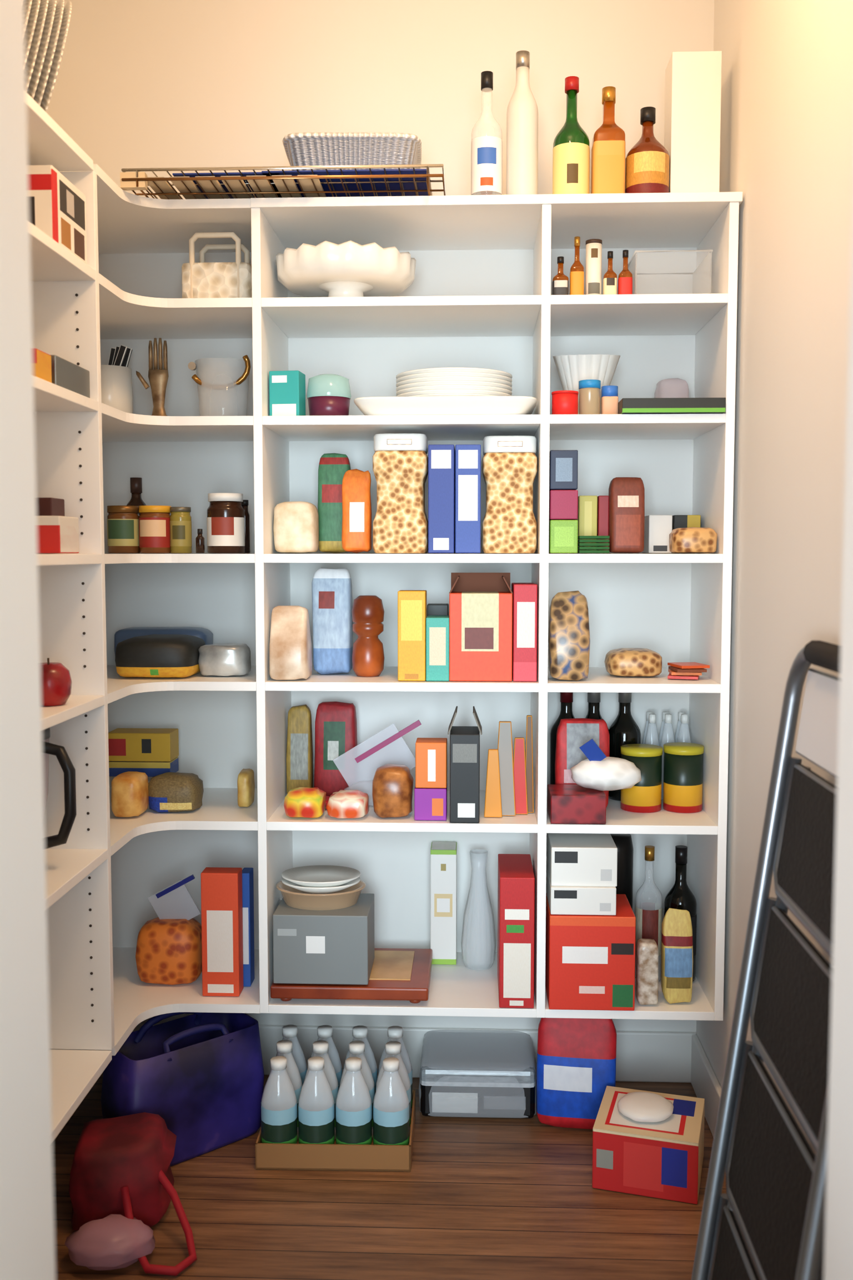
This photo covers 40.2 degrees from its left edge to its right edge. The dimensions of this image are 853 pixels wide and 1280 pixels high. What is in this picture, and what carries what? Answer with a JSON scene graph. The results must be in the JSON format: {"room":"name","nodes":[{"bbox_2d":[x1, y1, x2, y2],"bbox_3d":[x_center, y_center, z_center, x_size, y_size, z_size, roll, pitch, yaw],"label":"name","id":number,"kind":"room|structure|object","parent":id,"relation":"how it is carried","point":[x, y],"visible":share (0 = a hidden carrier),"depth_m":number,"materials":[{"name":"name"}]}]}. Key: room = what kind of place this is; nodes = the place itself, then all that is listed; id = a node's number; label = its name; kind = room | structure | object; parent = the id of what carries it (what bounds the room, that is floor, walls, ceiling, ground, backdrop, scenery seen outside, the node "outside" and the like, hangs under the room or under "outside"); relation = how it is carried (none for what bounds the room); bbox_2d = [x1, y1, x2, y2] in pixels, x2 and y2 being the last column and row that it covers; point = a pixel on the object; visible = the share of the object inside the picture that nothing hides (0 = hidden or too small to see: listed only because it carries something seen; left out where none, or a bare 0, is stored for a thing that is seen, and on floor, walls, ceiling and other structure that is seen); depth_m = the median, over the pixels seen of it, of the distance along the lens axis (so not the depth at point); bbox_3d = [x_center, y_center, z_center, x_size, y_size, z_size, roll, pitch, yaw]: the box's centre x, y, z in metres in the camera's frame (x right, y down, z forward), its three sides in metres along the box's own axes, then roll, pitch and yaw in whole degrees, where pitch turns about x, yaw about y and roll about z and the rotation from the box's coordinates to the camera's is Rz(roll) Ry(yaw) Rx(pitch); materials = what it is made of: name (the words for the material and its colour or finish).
{"room":"pantry","nodes":[
{"label":"pantry","id":0,"kind":"room"},
{"bbox_2d":[46,0,714,1033],"bbox_3d":[-0.143,-0.274,2.862,1.819,2.720,0.100,0,4,2],"label":"wall","id":1,"kind":"structure","parent":0,"point":[139,84],"depth_m":2.78,"materials":[{"name":"white paint"}]},
{"bbox_2d":[50,163,259,1055],"bbox_3d":[-0.664,-0.056,2.558,0.606,1.734,0.581,0,4,2],"label":"corner shelf unit","id":2,"kind":"object","parent":1,"relation":"attached to","point":[128,223],"visible":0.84,"depth_m":2.54,"materials":[{"name":"white wood"}]},
{"bbox_2d":[100,344,133,413],"bbox_3d":[-0.722,-0.578,2.656,0.104,0.180,0.104,0,4,2],"label":"utensil crock","id":3,"kind":"object","parent":2,"relation":"on","point":[116,386],"visible":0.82,"depth_m":2.62,"materials":[{"name":"white ceramic"}]},
{"bbox_2d":[107,505,139,553],"bbox_3d":[-0.669,-0.244,2.579,0.072,0.104,0.072,0,4,2],"label":"jar","id":4,"kind":"object","parent":2,"relation":"on","point":[123,521],"visible":0.98,"depth_m":2.55,"materials":[{"name":"brown"}]},
{"bbox_2d":[111,771,148,817],"bbox_3d":[-0.654,0.340,2.572,0.070,0.092,0.100,0,4,2],"label":"bag","id":5,"kind":"object","parent":2,"relation":"on","point":[129,792],"visible":1,"depth_m":2.53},
{"bbox_2d":[108,756,178,776],"bbox_3d":[-0.670,0.299,2.760,0.149,0.034,0.080,0,4,2],"label":"box","id":6,"kind":"object","parent":2,"relation":"on","point":[151,769],"visible":0.53,"depth_m":2.72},
{"bbox_2d":[108,728,178,761],"bbox_3d":[-0.669,0.247,2.756,0.149,0.066,0.080,0,4,2],"label":"box","id":7,"kind":"object","parent":6,"relation":"on","point":[124,744],"visible":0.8,"depth_m":2.72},
{"bbox_2d":[136,337,168,416],"bbox_3d":[-0.612,-0.579,2.612,0.078,0.190,0.030,0,4,2],"label":"sculpture","id":8,"kind":"object","parent":2,"relation":"on","point":[158,378],"visible":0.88,"depth_m":2.60,"materials":[{"name":"brown metal"}]},
{"bbox_2d":[138,505,171,553],"bbox_3d":[-0.598,-0.244,2.576,0.072,0.103,0.072,0,4,2],"label":"jar","id":9,"kind":"object","parent":2,"relation":"on","point":[154,520],"visible":0.96,"depth_m":2.54,"materials":[{"name":"brown"}]},
{"bbox_2d":[115,634,205,677],"bbox_3d":[-0.595,0.034,2.617,0.179,0.089,0.200,0,4,2],"label":"bag","id":10,"kind":"object","parent":2,"relation":"on","point":[151,655],"visible":0.96,"depth_m":2.53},
{"bbox_2d":[135,874,202,984],"bbox_3d":[-0.591,0.660,2.683,0.150,0.246,0.110,0,4,2],"label":"bag","id":11,"kind":"object","parent":2,"relation":"on","point":[169,948],"visible":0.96,"depth_m":2.64,"materials":[{"name":"orange"}]},
{"bbox_2d":[148,772,203,812],"bbox_3d":[-0.566,0.341,2.628,0.116,0.081,0.100,0,4,2],"label":"bag","id":12,"kind":"object","parent":2,"relation":"on","point":[168,791],"visible":1,"depth_m":2.58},
{"bbox_2d":[181,232,252,298],"bbox_3d":[-0.457,-0.807,2.583,0.154,0.161,0.111,0,4,2],"label":"woven basket","id":13,"kind":"object","parent":2,"relation":"on","point":[202,279],"visible":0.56,"depth_m":2.53,"materials":[{"name":"beige wicker"}]},
{"bbox_2d":[187,355,251,416],"bbox_3d":[-0.456,-0.558,2.617,0.140,0.147,0.123,0,4,2],"label":"ice bucket","id":14,"kind":"object","parent":2,"relation":"on","point":[198,378],"visible":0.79,"depth_m":2.59,"materials":[{"name":"white"}]},
{"bbox_2d":[200,867,243,996],"bbox_3d":[-0.456,0.650,2.602,0.083,0.278,0.050,0,4,2],"label":"cereal box","id":15,"kind":"object","parent":2,"relation":"on","point":[222,946],"visible":1,"depth_m":2.58,"materials":[{"name":"cardboard"}]},
{"bbox_2d":[198,643,251,676],"bbox_3d":[-0.454,0.043,2.622,0.112,0.070,0.100,0,4,2],"label":"pouch","id":16,"kind":"object","parent":2,"relation":"on","point":[221,659],"visible":1,"depth_m":2.58,"materials":[{"name":"silver metal"}]},
{"bbox_2d":[206,492,244,553],"bbox_3d":[-0.440,-0.255,2.558,0.082,0.129,0.082,0,4,2],"label":"jar","id":17,"kind":"object","parent":2,"relation":"on","point":[225,522],"visible":1,"depth_m":2.52,"materials":[{"name":"brown"}]},
{"bbox_2d":[242,867,254,986],"bbox_3d":[-0.409,0.654,2.660,0.023,0.262,0.050,0,4,2],"label":"binder","id":18,"kind":"object","parent":2,"relation":"on","point":[248,880],"visible":0.77,"depth_m":2.64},
{"bbox_2d":[132,1022,697,1082],"bbox_3d":[-0.145,1.024,2.902,1.619,0.125,0.014,0,4,2],"label":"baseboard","id":19,"kind":"structure","parent":1,"relation":"attached to","point":[654,1056],"depth_m":2.87,"materials":[{"name":"white paint"}]},
{"bbox_2d":[250,191,742,1020],"bbox_3d":[0.147,-0.061,2.635,1.008,1.734,0.360,0,4,2],"label":"shelving unit","id":20,"kind":"object","parent":1,"relation":"attached to","point":[542,223],"visible":0.83,"depth_m":2.51,"materials":[{"name":"white wood"}]},
{"bbox_2d":[120,163,445,199],"bbox_3d":[-0.284,-0.945,2.521,0.652,0.041,0.376,0,4,2],"label":"wire cooling rack","id":21,"kind":"object","parent":20,"relation":"on","point":[390,182],"visible":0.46,"depth_m":2.39,"materials":[{"name":"gold metal"}]},
{"bbox_2d":[282,132,421,170],"bbox_3d":[-0.160,-1.023,2.570,0.298,0.101,0.245,0,4,0],"label":"woven basket","id":22,"kind":"object","parent":21,"relation":"on","point":[301,149],"visible":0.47,"depth_m":2.46,"materials":[{"name":"wicker"}]},
{"bbox_2d":[269,370,305,416],"bbox_3d":[-0.302,-0.529,2.532,0.066,0.101,0.060,1,4,8],"label":"carton","id":23,"kind":"object","parent":20,"relation":"on","point":[287,388],"visible":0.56,"depth_m":2.50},
{"bbox_2d":[269,605,312,679],"bbox_3d":[-0.296,0.005,2.542,0.084,0.159,0.100,0,4,2],"label":"bag","id":24,"kind":"object","parent":20,"relation":"on","point":[290,656],"visible":1,"depth_m":2.50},
{"bbox_2d":[273,501,318,553],"bbox_3d":[-0.289,-0.250,2.593,0.095,0.114,0.100,0,4,2],"label":"flour bag","id":25,"kind":"object","parent":20,"relation":"on","point":[296,525],"visible":1,"depth_m":2.55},
{"bbox_2d":[286,704,313,793],"bbox_3d":[-0.301,0.262,2.772,0.059,0.217,0.060,0,4,2],"label":"bag","id":26,"kind":"object","parent":20,"relation":"on","point":[299,756],"visible":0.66,"depth_m":2.75,"materials":[{"name":"gold plastic"}]},
{"bbox_2d":[283,787,326,817],"bbox_3d":[-0.267,0.355,2.562,0.088,0.063,0.090,0,4,2],"label":"bag","id":27,"kind":"object","parent":20,"relation":"on","point":[306,802],"visible":1,"depth_m":2.52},
{"bbox_2d":[306,373,351,415],"bbox_3d":[-0.215,-0.531,2.568,0.099,0.100,0.099,0,4,2],"label":"storage container","id":28,"kind":"object","parent":20,"relation":"on","point":[328,394],"visible":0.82,"depth_m":2.53,"materials":[{"name":"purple plastic"}]},
{"bbox_2d":[311,567,353,674],"bbox_3d":[-0.213,-0.044,2.645,0.089,0.240,0.080,0,4,2],"label":"bag","id":29,"kind":"object","parent":20,"relation":"on","point":[331,588],"visible":1,"depth_m":2.61,"materials":[{"name":"plastic"}]},
{"bbox_2d":[317,452,351,553],"bbox_3d":[-0.212,-0.315,2.690,0.073,0.230,0.070,0,4,2],"label":"bag","id":30,"kind":"object","parent":20,"relation":"on","point":[333,467],"visible":0.76,"depth_m":2.66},
{"bbox_2d":[313,701,358,796],"bbox_3d":[-0.216,0.258,2.773,0.102,0.225,0.070,0,4,2],"label":"bag","id":31,"kind":"object","parent":20,"relation":"on","point":[336,723],"visible":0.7,"depth_m":2.75,"materials":[{"name":"plastic"}]},
{"bbox_2d":[276,240,416,297],"bbox_3d":[-0.179,-0.786,2.588,0.312,0.118,0.308,0,4,2],"label":"bowl","id":32,"kind":"object","parent":20,"relation":"on","point":[350,268],"visible":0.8,"depth_m":2.48,"materials":[{"name":"white ceramic"}]},
{"bbox_2d":[270,948,432,1003],"bbox_3d":[-0.163,0.763,2.663,0.344,0.043,0.260,0,4,2],"label":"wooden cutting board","id":33,"kind":"object","parent":20,"relation":"on","point":[396,974],"visible":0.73,"depth_m":2.55,"materials":[{"name":"brown wood"}]},
{"bbox_2d":[272,893,374,984],"bbox_3d":[-0.227,0.667,2.619,0.207,0.153,0.170,0,4,2],"label":"box","id":34,"kind":"object","parent":33,"relation":"on","point":[334,946],"visible":0.89,"depth_m":2.54,"materials":[{"name":"cardboard"}]},
{"bbox_2d":[276,865,366,910],"bbox_3d":[-0.237,0.559,2.626,0.202,0.068,0.159,0,4,2],"label":"bowl","id":35,"kind":"object","parent":34,"relation":"on","point":[318,887],"visible":1,"depth_m":2.59,"materials":[{"name":"brown"}]},
{"bbox_2d":[341,468,372,553],"bbox_3d":[-0.153,-0.282,2.555,0.064,0.184,0.060,0,4,2],"label":"snack bag","id":36,"kind":"object","parent":20,"relation":"on","point":[356,506],"visible":1,"depth_m":2.53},
{"bbox_2d":[351,595,384,676],"bbox_3d":[-0.131,-0.010,2.604,0.073,0.179,0.073,0,4,2],"label":"bottle","id":37,"kind":"object","parent":20,"relation":"on","point":[368,611],"visible":1,"depth_m":2.58,"materials":[{"name":"plastic"}]},
{"bbox_2d":[372,763,413,817],"bbox_3d":[-0.073,0.330,2.567,0.089,0.111,0.100,0,4,2],"label":"bag","id":38,"kind":"object","parent":20,"relation":"on","point":[393,784],"visible":1,"depth_m":2.52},
{"bbox_2d":[372,433,428,553],"bbox_3d":[-0.055,-0.316,2.537,0.118,0.253,0.118,0,4,2],"label":"container","id":39,"kind":"object","parent":20,"relation":"on","point":[400,460],"visible":0.98,"depth_m":2.48,"materials":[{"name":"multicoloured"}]},
{"bbox_2d":[397,590,426,681],"bbox_3d":[-0.030,-0.011,2.525,0.059,0.192,0.070,0,4,2],"label":"carton","id":40,"kind":"object","parent":20,"relation":"on","point":[411,604],"visible":0.91,"depth_m":2.49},
{"bbox_2d":[414,784,447,820],"bbox_3d":[0.010,0.352,2.550,0.069,0.069,0.070,0,4,2],"label":"box","id":41,"kind":"object","parent":20,"relation":"on","point":[430,804],"visible":0.78,"depth_m":2.52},
{"bbox_2d":[415,737,447,788],"bbox_3d":[0.011,0.267,2.544,0.067,0.099,0.070,0,4,2],"label":"box","id":42,"kind":"object","parent":41,"relation":"on","point":[431,753],"visible":1,"depth_m":2.51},
{"bbox_2d":[426,615,449,681],"bbox_3d":[0.026,0.017,2.539,0.050,0.136,0.100,0,4,2],"label":"box","id":43,"kind":"object","parent":20,"relation":"on","point":[437,626],"visible":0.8,"depth_m":2.49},
{"bbox_2d":[428,444,455,553],"bbox_3d":[0.035,-0.306,2.570,0.055,0.229,0.190,0,4,2],"label":"box","id":44,"kind":"object","parent":20,"relation":"on","point":[441,458],"visible":0.94,"depth_m":2.48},
{"bbox_2d":[430,841,457,964],"bbox_3d":[0.042,0.634,2.816,0.062,0.279,0.080,0,4,2],"label":"box","id":45,"kind":"object","parent":20,"relation":"on","point":[443,854],"visible":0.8,"depth_m":2.78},
{"bbox_2d":[353,396,537,415],"bbox_3d":[0.044,-0.501,2.595,0.391,0.036,0.340,0,4,2],"label":"serving platter","id":46,"kind":"object","parent":20,"relation":"on","point":[439,405],"visible":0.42,"depth_m":2.44,"materials":[{"name":"white ceramic"}]},
{"bbox_2d":[396,367,512,396],"bbox_3d":[0.061,-0.538,2.592,0.258,0.092,0.258,0,4,2],"label":"plates","id":47,"kind":"object","parent":46,"relation":"on","point":[453,381],"visible":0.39,"depth_m":2.48,"materials":[{"name":"white ceramic"}]},
{"bbox_2d":[447,706,482,822],"bbox_3d":[0.084,0.269,2.546,0.074,0.237,0.120,0,4,2],"label":"box","id":48,"kind":"object","parent":20,"relation":"on","point":[464,740],"visible":1,"depth_m":2.49,"materials":[{"name":"grey"}]},
{"bbox_2d":[455,444,481,553],"bbox_3d":[0.092,-0.306,2.568,0.054,0.229,0.190,0,4,2],"label":"box","id":49,"kind":"object","parent":20,"relation":"on","point":[468,456],"visible":1,"depth_m":2.47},
{"bbox_2d":[461,849,496,969],"bbox_3d":[0.124,0.638,2.772,0.083,0.276,0.083,0,4,2],"label":"glass carafe","id":50,"kind":"object","parent":20,"relation":"on","point":[473,964],"visible":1,"depth_m":2.76,"materials":[{"name":"white"}]},
{"bbox_2d":[448,572,512,681],"bbox_3d":[0.118,-0.031,2.545,0.136,0.230,0.125,0,4,2],"label":"box","id":51,"kind":"object","parent":20,"relation":"on","point":[481,604],"visible":1,"depth_m":2.48,"materials":[{"name":"red"}]},
{"bbox_2d":[471,71,502,194],"bbox_3d":[0.128,-1.062,2.485,0.067,0.281,0.067,0,4,2],"label":"bottle","id":52,"kind":"object","parent":20,"relation":"on","point":[486,151],"visible":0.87,"depth_m":2.46,"materials":[{"name":"clear glass"}]},
{"bbox_2d":[484,715,533,817],"bbox_3d":[0.187,0.277,2.567,0.132,0.218,0.034,-2,5,-28],"label":"books","id":53,"kind":"object","parent":20,"relation":"on","point":[509,791],"visible":1,"depth_m":2.56,"materials":[{"name":"orange"}]},
{"bbox_2d":[482,435,537,553],"bbox_3d":[0.179,-0.312,2.527,0.117,0.247,0.117,0,4,2],"label":"container","id":54,"kind":"object","parent":20,"relation":"on","point":[509,468],"visible":1,"depth_m":2.48,"materials":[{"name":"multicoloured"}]},
{"bbox_2d":[497,853,534,1008],"bbox_3d":[0.199,0.645,2.609,0.075,0.287,0.200,0,4,2],"label":"box","id":55,"kind":"object","parent":20,"relation":"on","point":[516,882],"visible":1,"depth_m":2.51,"materials":[{"name":"cardboard"}]},
{"bbox_2d":[506,50,538,194],"bbox_3d":[0.204,-1.081,2.480,0.067,0.320,0.067,0,4,2],"label":"bottle","id":56,"kind":"object","parent":20,"relation":"on","point":[522,114],"visible":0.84,"depth_m":2.46,"materials":[{"name":"white glass"}]},
{"bbox_2d":[511,582,537,681],"bbox_3d":[0.213,-0.020,2.554,0.050,0.207,0.150,0,4,2],"label":"box","id":57,"kind":"object","parent":20,"relation":"on","point":[525,595],"visible":0.88,"depth_m":2.48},
{"bbox_2d":[548,520,578,553],"bbox_3d":[0.293,-0.222,2.510,0.058,0.070,0.080,0,4,2],"label":"box","id":58,"kind":"object","parent":20,"relation":"on","point":[563,534],"visible":0.84,"depth_m":2.47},
{"bbox_2d":[548,490,578,520],"bbox_3d":[0.292,-0.289,2.506,0.058,0.062,0.080,0,4,2],"label":"box","id":59,"kind":"object","parent":58,"relation":"on","point":[563,504],"visible":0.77,"depth_m":2.47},
{"bbox_2d":[549,450,578,491],"bbox_3d":[0.292,-0.362,2.500,0.058,0.082,0.080,0,4,2],"label":"box","id":60,"kind":"object","parent":59,"relation":"on","point":[563,464],"visible":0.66,"depth_m":2.46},
{"bbox_2d":[548,590,590,680],"bbox_3d":[0.309,-0.011,2.531,0.088,0.192,0.090,0,4,2],"label":"bag","id":61,"kind":"object","parent":20,"relation":"on","point":[569,640],"visible":1,"depth_m":2.49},
{"bbox_2d":[552,76,589,194],"bbox_3d":[0.308,-1.054,2.478,0.078,0.266,0.078,0,4,2],"label":"bottle","id":62,"kind":"object","parent":20,"relation":"on","point":[571,151],"visible":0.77,"depth_m":2.45,"materials":[{"name":"green glass"}]},
{"bbox_2d":[547,784,606,823],"bbox_3d":[0.326,0.357,2.542,0.118,0.062,0.120,0,4,2],"label":"pack","id":63,"kind":"object","parent":20,"relation":"on","point":[568,804],"visible":0.9,"depth_m":2.48},
{"bbox_2d":[570,738,641,790],"bbox_3d":[0.390,0.268,2.533,0.154,0.115,0.100,0,4,2],"label":"bag","id":64,"kind":"object","parent":63,"relation":"on","point":[599,771],"visible":1,"depth_m":2.50,"materials":[{"name":"white"}]},
{"bbox_2d":[555,718,609,807],"bbox_3d":[0.352,0.278,2.641,0.121,0.204,0.060,0,4,2],"label":"bag","id":65,"kind":"object","parent":20,"relation":"on","point":[572,734],"visible":0.51,"depth_m":2.62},
{"bbox_2d":[553,354,620,414],"bbox_3d":[0.356,-0.566,2.596,0.148,0.148,0.147,0,4,-7],"label":"filter","id":66,"kind":"object","parent":20,"relation":"on","point":[571,369],"visible":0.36,"depth_m":2.55,"materials":[{"name":"white paper"}]},
{"bbox_2d":[545,893,636,1010],"bbox_3d":[0.359,0.688,2.586,0.183,0.206,0.170,0,4,2],"label":"box","id":67,"kind":"object","parent":20,"relation":"on","point":[590,959],"visible":0.8,"depth_m":2.50,"materials":[{"name":"cardboard"}]},
{"bbox_2d":[547,870,616,914],"bbox_3d":[0.339,0.554,2.567,0.140,0.060,0.140,0,4,2],"label":"carton","id":68,"kind":"object","parent":67,"relation":"on","point":[562,900],"visible":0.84,"depth_m":2.50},
{"bbox_2d":[547,833,617,886],"bbox_3d":[0.341,0.482,2.571,0.141,0.084,0.140,0,4,2],"label":"carton","id":69,"kind":"object","parent":68,"relation":"on","point":[574,859],"visible":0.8,"depth_m":2.50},
{"bbox_2d":[591,86,625,193],"bbox_3d":[0.386,-1.043,2.475,0.068,0.245,0.068,0,4,2],"label":"bottle","id":70,"kind":"object","parent":20,"relation":"on","point":[608,144],"visible":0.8,"depth_m":2.45,"materials":[{"name":"orange"}]},
{"bbox_2d":[608,692,641,801],"bbox_3d":[0.465,0.233,2.738,0.076,0.279,0.076,0,4,2],"label":"wine bottle","id":71,"kind":"object","parent":20,"relation":"on","point":[624,730],"visible":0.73,"depth_m":2.72,"materials":[{"name":"black glass"}]},
{"bbox_2d":[608,477,644,553],"bbox_3d":[0.436,-0.272,2.546,0.075,0.165,0.070,0,4,2],"label":"bag","id":72,"kind":"object","parent":20,"relation":"on","point":[626,507],"visible":0.98,"depth_m":2.52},
{"bbox_2d":[604,647,662,676],"bbox_3d":[0.463,0.049,2.614,0.123,0.059,0.120,0,4,2],"label":"bag","id":73,"kind":"object","parent":20,"relation":"on","point":[623,661],"visible":1,"depth_m":2.56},
{"bbox_2d":[621,743,662,812],"bbox_3d":[0.485,0.311,2.633,0.093,0.140,0.093,0,4,2],"label":"can","id":74,"kind":"object","parent":20,"relation":"on","point":[645,796],"visible":0.94,"depth_m":2.59,"materials":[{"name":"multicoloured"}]},
{"bbox_2d":[635,938,658,1004],"bbox_3d":[0.482,0.724,2.548,0.045,0.138,0.050,0,4,2],"label":"bag","id":75,"kind":"object","parent":20,"relation":"on","point":[647,953],"visible":1,"depth_m":2.53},
{"bbox_2d":[625,106,669,193],"bbox_3d":[0.469,-1.021,2.474,0.092,0.201,0.092,0,4,2],"label":"bottle","id":76,"kind":"object","parent":20,"relation":"on","point":[647,163],"visible":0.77,"depth_m":2.44,"materials":[{"name":"brown"}]},
{"bbox_2d":[635,845,662,981],"bbox_3d":[0.512,0.628,2.685,0.062,0.310,0.062,0,4,2],"label":"bottle","id":77,"kind":"object","parent":20,"relation":"on","point":[648,915],"visible":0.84,"depth_m":2.67,"materials":[{"name":"clear glass"}]},
{"bbox_2d":[642,711,691,799],"bbox_3d":[0.566,0.272,2.751,0.112,0.200,0.074,0,4,2],"label":"water bottles","id":78,"kind":"object","parent":20,"relation":"on","point":[651,717],"visible":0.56,"depth_m":2.73,"materials":[{"name":"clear plastic"}]},
{"bbox_2d":[618,397,726,413],"bbox_3d":[0.513,-0.491,2.499,0.211,0.030,0.200,0,4,2],"label":"gift box","id":79,"kind":"object","parent":20,"relation":"on","point":[637,405],"visible":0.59,"depth_m":2.40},
{"bbox_2d":[661,908,693,1003],"bbox_3d":[0.549,0.689,2.558,0.066,0.207,0.060,0,4,2],"label":"bag","id":80,"kind":"object","parent":20,"relation":"on","point":[677,948],"visible":1,"depth_m":2.54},
{"bbox_2d":[664,845,697,982],"bbox_3d":[0.584,0.628,2.682,0.074,0.310,0.074,0,4,2],"label":"wine bottle","id":81,"kind":"object","parent":20,"relation":"on","point":[680,896],"visible":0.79,"depth_m":2.66,"materials":[{"name":"black glass"}]},
{"bbox_2d":[663,742,704,812],"bbox_3d":[0.578,0.309,2.629,0.089,0.144,0.089,0,4,2],"label":"can","id":82,"kind":"object","parent":20,"relation":"on","point":[683,761],"visible":1,"depth_m":2.59,"materials":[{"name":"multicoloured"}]},
{"bbox_2d":[664,51,722,192],"bbox_3d":[0.569,-1.080,2.503,0.103,0.315,0.095,0,4,2],"label":"gift box","id":83,"kind":"object","parent":20,"relation":"on","point":[693,86],"visible":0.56,"depth_m":2.46,"materials":[{"name":"white"}]},
{"bbox_2d":[669,527,717,553],"bbox_3d":[0.571,-0.214,2.499,0.095,0.055,0.100,0,4,2],"label":"bag","id":84,"kind":"object","parent":20,"relation":"on","point":[692,540],"visible":1,"depth_m":2.46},
{"bbox_2d":[52,1071,726,1279],"bbox_3d":[-0.076,1.257,0.958,3.119,0.050,4.116,0,4,2],"label":"floor","id":85,"kind":"structure","parent":0,"point":[480,1198],"depth_m":2.30,"materials":[{"name":"brown wood"}]},
{"bbox_2d":[64,1112,197,1275],"bbox_3d":[-0.563,1.050,2.239,0.247,0.170,0.342,-1,4,-9],"label":"tote bag","id":86,"kind":"object","parent":85,"relation":"on","point":[121,1180],"visible":1,"depth_m":2.22,"materials":[{"name":"fabric"}]},
{"bbox_2d":[101,1012,264,1166],"bbox_3d":[-0.533,0.966,2.568,0.340,0.287,0.160,-4,6,-41],"label":"shopping bag","id":87,"kind":"object","parent":85,"relation":"on","point":[203,1073],"visible":0.71,"depth_m":2.52,"materials":[{"name":"blue"}]},
{"bbox_2d":[255,1024,415,1171],"bbox_3d":[-0.194,0.999,2.581,0.329,0.219,0.260,0,4,2],"label":"case","id":88,"kind":"object","parent":85,"relation":"on","point":[319,1116],"visible":1,"depth_m":2.48,"materials":[{"name":"brown cardboard"}]},
{"bbox_2d":[418,1030,536,1118],"bbox_3d":[0.122,1.031,2.791,0.275,0.125,0.240,0,4,2],"label":"plastic storage container","id":89,"kind":"object","parent":85,"relation":"on","point":[464,1073],"visible":0.99,"depth_m":2.68,"materials":[{"name":"white"}]},
{"bbox_2d":[536,1017,616,1129],"bbox_3d":[0.341,0.968,2.659,0.180,0.270,0.100,1,4,8],"label":"bag","id":90,"kind":"object","parent":85,"relation":"on","point":[576,1058],"visible":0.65,"depth_m":2.62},
{"bbox_2d":[592,1085,704,1204],"bbox_3d":[0.469,1.041,2.450,0.211,0.155,0.200,1,4,17],"label":"box","id":91,"kind":"object","parent":85,"relation":"on","point":[645,1143],"visible":1,"depth_m":2.37,"materials":[{"name":"red"}]},
{"bbox_2d":[691,640,841,1279],"bbox_3d":[0.484,0.590,1.599,0.186,1.161,0.472,0,4,2],"label":"step ladder","id":92,"kind":"object","parent":85,"relation":"on","point":[769,1223],"visible":0.84,"depth_m":1.66,"materials":[{"name":"grey metal"}]},
{"bbox_2d":[696,0,852,1154],"bbox_3d":[0.643,-0.141,1.075,0.100,2.720,3.416,0,4,2],"label":"wall","id":93,"kind":"structure","parent":0,"point":[786,128],"depth_m":2.10,"materials":[{"name":"white paint"}]},
{"bbox_2d":[691,1034,721,1137],"bbox_3d":[0.619,1.094,1.964,0.014,0.125,1.802,0,4,2],"label":"baseboard","id":94,"kind":"structure","parent":93,"relation":"attached to","point":[705,1083],"depth_m":2.68,"materials":[{"name":"white paint"}]},
{"bbox_3d":[-0.995,-0.133,0.975,1.274,2.720,0.120,0,4,2],"label":"wall","id":95,"kind":"structure","parent":0,"visible":0},
{"bbox_2d":[0,0,55,1279],"bbox_3d":[-0.383,-0.130,0.930,0.088,2.720,0.196,0,4,2],"label":"trim","id":96,"kind":"structure","parent":95,"relation":"attached to","point":[27,1242],"depth_m":0.97,"materials":[{"name":"white paint"}]},
{"bbox_3d":[0.477,-0.129,0.914,0.218,2.720,0.120,0,4,2],"label":"wall","id":97,"kind":"structure","parent":0,"visible":0},
{"bbox_2d":[823,190,852,1279],"bbox_3d":[0.391,-0.127,0.898,0.088,2.720,0.196,0,4,2],"label":"trim","id":98,"kind":"structure","parent":97,"relation":"attached to","point":[839,1237],"depth_m":0.97,"materials":[{"name":"white paint"}]},
{"bbox_3d":[-1.042,-0.205,1.943,0.100,2.720,1.816,0,4,2],"label":"wall","id":99,"kind":"structure","parent":0,"visible":0},
{"bbox_2d":[26,92,114,1142],"bbox_3d":[-0.826,0.011,1.669,0.356,1.734,1.215,0,4,2],"label":"shelving unit","id":100,"kind":"object","parent":99,"relation":"attached to","point":[65,319],"visible":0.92,"depth_m":2.24,"materials":[{"name":"white wood"}]},
{"bbox_2d":[23,0,71,112],"bbox_3d":[-0.769,-1.040,2.075,0.256,0.299,0.265,-2,5,-28],"label":"basket","id":101,"kind":"object","parent":100,"relation":"on","point":[46,23],"visible":0.38,"depth_m":2.01,"materials":[{"name":"wicker"}]},
{"bbox_2d":[40,657,71,706],"bbox_3d":[-0.684,0.074,2.111,0.080,0.084,0.080,0,4,2],"label":"apple","id":102,"kind":"object","parent":100,"relation":"on","point":[55,678],"visible":0.76,"depth_m":2.08,"materials":[{"name":"red food"}]},
{"bbox_2d":[28,165,87,264],"bbox_3d":[-0.796,-0.757,2.101,0.314,0.133,0.176,0,4,2],"label":"appliance box","id":103,"kind":"object","parent":100,"relation":"on","point":[57,208],"visible":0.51,"depth_m":2.04,"materials":[{"name":"cardboard"}]},
{"bbox_2d":[36,515,78,553],"bbox_3d":[-0.706,-0.188,2.093,0.133,0.065,0.100,0,4,2],"label":"box","id":104,"kind":"object","parent":100,"relation":"on","point":[55,534],"visible":0.65,"depth_m":2.04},
{"bbox_2d":[42,727,76,849],"bbox_3d":[-0.740,0.288,2.127,0.212,0.260,0.143,1,4,7],"label":"pitcher","id":105,"kind":"object","parent":100,"relation":"on","point":[63,758],"visible":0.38,"depth_m":2.11,"materials":[{"name":"black plastic"}]},
{"bbox_2d":[50,355,89,398],"bbox_3d":[-0.707,-0.474,2.112,0.138,0.054,0.180,0,4,2],"label":"metal tin","id":106,"kind":"object","parent":100,"relation":"on","point":[66,374],"visible":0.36,"depth_m":2.09,"materials":[{"name":"grey"}]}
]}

